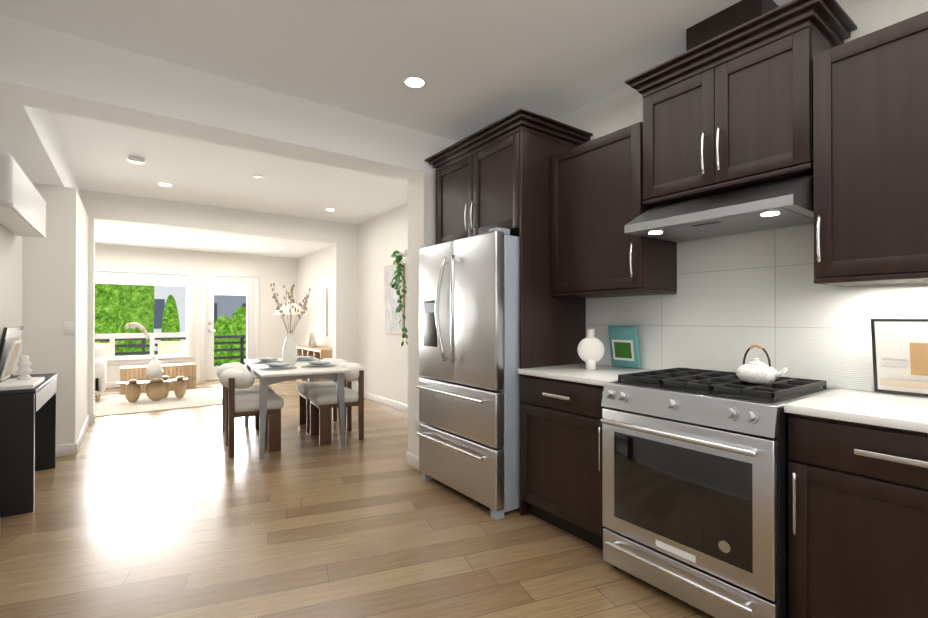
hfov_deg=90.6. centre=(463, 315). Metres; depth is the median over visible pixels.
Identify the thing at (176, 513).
floor
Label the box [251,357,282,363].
place setting
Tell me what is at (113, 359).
window
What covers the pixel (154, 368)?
vase
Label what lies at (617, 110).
wall
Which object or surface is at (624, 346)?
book
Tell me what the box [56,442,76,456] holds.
baseboard
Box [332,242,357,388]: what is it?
wall
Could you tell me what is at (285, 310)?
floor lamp
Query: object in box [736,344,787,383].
teapot
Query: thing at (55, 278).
wall
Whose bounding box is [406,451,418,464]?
baseboard
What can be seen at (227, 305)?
building
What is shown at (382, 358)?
wall
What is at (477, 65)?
ceiling
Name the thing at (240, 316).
window glass
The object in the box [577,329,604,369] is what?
vase
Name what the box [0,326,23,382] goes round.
framed picture
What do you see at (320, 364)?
place setting
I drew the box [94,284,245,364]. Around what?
trees
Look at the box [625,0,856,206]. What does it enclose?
upper cabinet
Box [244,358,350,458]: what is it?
dining table
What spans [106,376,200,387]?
baseboard
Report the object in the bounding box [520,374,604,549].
base cabinet
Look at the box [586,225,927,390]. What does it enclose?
backsplash
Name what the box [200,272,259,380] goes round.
door
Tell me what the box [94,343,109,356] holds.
outdoor chair
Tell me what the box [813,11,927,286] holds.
upper cabinet
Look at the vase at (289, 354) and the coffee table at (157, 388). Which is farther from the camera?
the coffee table at (157, 388)
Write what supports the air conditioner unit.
attached to the wall at (11, 270)
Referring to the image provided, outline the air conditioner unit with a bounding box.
[0,152,45,237]
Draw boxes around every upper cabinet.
[551,122,676,297]
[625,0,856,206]
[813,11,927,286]
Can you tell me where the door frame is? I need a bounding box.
[88,218,94,422]
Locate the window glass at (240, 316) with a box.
[215,296,246,358]
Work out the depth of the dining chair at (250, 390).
4.78 m
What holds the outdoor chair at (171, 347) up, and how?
on the floor
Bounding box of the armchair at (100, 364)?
[94,345,106,401]
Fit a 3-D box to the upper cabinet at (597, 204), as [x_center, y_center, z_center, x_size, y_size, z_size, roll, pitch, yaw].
[0.881,-0.586,2.825,0.412,0.922,0.659,0,0,-36]
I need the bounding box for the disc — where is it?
[253,175,264,178]
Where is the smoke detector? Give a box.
[128,156,144,163]
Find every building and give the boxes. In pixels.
[154,286,185,354]
[214,295,245,322]
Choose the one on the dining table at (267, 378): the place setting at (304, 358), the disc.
the place setting at (304, 358)
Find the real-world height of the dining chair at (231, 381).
0.752 m
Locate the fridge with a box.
[417,227,519,519]
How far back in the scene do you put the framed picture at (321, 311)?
8.58 m
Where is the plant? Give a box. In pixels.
[389,249,407,345]
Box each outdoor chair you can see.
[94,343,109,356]
[158,341,185,354]
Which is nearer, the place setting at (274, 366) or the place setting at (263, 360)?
the place setting at (274, 366)
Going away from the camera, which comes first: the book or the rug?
the book
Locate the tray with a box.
[0,377,43,390]
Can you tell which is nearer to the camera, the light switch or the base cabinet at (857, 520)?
the base cabinet at (857, 520)
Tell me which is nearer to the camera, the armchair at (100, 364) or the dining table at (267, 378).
the dining table at (267, 378)
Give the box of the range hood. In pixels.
[624,173,813,242]
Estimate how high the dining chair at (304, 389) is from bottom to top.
0.752 m
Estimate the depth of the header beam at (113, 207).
6.09 m
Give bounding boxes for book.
[608,326,640,367]
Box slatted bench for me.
[120,363,196,394]
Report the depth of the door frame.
5.37 m
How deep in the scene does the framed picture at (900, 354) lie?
1.84 m
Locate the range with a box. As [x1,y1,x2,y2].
[600,367,837,617]
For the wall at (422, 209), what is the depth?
3.78 m
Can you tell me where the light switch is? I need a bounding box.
[64,321,73,334]
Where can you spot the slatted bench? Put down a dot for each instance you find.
(169, 370)
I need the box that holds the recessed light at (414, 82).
[403,76,425,87]
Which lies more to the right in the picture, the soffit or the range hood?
the range hood
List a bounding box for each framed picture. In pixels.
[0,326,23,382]
[0,340,21,380]
[314,288,327,335]
[384,263,404,333]
[871,318,927,396]
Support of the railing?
on the floor
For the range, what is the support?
on the floor
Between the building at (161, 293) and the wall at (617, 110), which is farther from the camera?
the building at (161, 293)
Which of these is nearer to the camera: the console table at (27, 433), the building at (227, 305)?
the console table at (27, 433)
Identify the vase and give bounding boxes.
[16,355,31,379]
[125,322,162,379]
[270,283,310,364]
[306,333,316,346]
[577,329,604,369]
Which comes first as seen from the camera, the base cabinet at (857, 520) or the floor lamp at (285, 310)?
the base cabinet at (857, 520)
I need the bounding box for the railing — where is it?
[94,335,245,365]
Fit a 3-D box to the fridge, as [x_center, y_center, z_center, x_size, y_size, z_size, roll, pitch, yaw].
[0.206,0.353,3.360,0.861,1.785,0.920,0,0,-36]
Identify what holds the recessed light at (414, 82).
in the ceiling at (477, 65)
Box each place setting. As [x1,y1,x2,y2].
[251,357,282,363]
[258,362,296,370]
[296,356,320,361]
[301,361,336,367]
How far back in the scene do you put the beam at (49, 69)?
2.76 m
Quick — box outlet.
[414,414,418,429]
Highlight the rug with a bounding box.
[94,388,221,416]
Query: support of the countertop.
on the base cabinet at (560, 455)
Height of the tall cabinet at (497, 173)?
2.500 m
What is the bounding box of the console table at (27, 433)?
[0,373,57,517]
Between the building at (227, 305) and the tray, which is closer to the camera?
the tray
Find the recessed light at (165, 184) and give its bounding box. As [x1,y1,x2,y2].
[158,183,171,186]
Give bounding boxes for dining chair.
[216,362,274,442]
[219,367,283,457]
[297,358,346,432]
[307,362,363,445]
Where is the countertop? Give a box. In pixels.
[518,363,927,432]
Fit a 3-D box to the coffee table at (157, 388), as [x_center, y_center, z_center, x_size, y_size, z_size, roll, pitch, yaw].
[-4.541,1.071,6.814,1.000,0.350,0.540,0,0,-36]
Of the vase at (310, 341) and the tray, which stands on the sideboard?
the vase at (310, 341)
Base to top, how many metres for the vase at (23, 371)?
0.165 m
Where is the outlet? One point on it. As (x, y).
(416, 421)
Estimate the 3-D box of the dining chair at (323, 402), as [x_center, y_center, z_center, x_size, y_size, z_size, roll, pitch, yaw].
[-1.303,0.875,4.723,0.548,0.752,0.537,0,0,-36]
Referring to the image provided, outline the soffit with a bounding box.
[0,101,79,195]
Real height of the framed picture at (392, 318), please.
0.930 m
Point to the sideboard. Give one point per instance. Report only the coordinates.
(320, 352)
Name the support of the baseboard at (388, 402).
attached to the wall at (382, 358)
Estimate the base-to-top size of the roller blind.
0.202 m
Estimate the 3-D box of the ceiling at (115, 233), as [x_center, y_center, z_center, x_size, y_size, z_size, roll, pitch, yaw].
[-4.768,-1.433,7.376,5.800,0.350,3.400,0,0,-36]
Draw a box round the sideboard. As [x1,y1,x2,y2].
[297,345,331,382]
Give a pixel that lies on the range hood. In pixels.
(780, 204)
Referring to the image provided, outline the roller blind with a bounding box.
[95,272,188,286]
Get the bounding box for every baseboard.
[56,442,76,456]
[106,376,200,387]
[357,389,407,412]
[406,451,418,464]
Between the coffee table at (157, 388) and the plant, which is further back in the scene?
the coffee table at (157, 388)
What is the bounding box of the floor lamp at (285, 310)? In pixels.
[274,301,305,380]
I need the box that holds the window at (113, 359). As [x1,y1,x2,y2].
[94,267,193,364]
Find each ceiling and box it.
[0,0,791,223]
[95,221,332,257]
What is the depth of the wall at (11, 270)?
3.58 m
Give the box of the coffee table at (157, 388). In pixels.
[116,376,196,402]
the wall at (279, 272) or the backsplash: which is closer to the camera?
the backsplash
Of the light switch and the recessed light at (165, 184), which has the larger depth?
the recessed light at (165, 184)
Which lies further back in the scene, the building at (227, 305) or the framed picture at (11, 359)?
the building at (227, 305)
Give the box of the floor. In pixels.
[0,378,714,617]
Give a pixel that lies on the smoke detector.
(136, 160)
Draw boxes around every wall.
[0,224,22,375]
[22,183,87,445]
[95,243,296,381]
[297,204,407,404]
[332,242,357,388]
[408,172,435,456]
[556,0,927,391]
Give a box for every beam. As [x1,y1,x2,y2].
[0,16,457,180]
[80,189,357,243]
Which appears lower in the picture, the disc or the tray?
the tray
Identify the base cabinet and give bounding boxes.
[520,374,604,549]
[788,413,927,617]
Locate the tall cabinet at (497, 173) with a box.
[424,108,592,515]

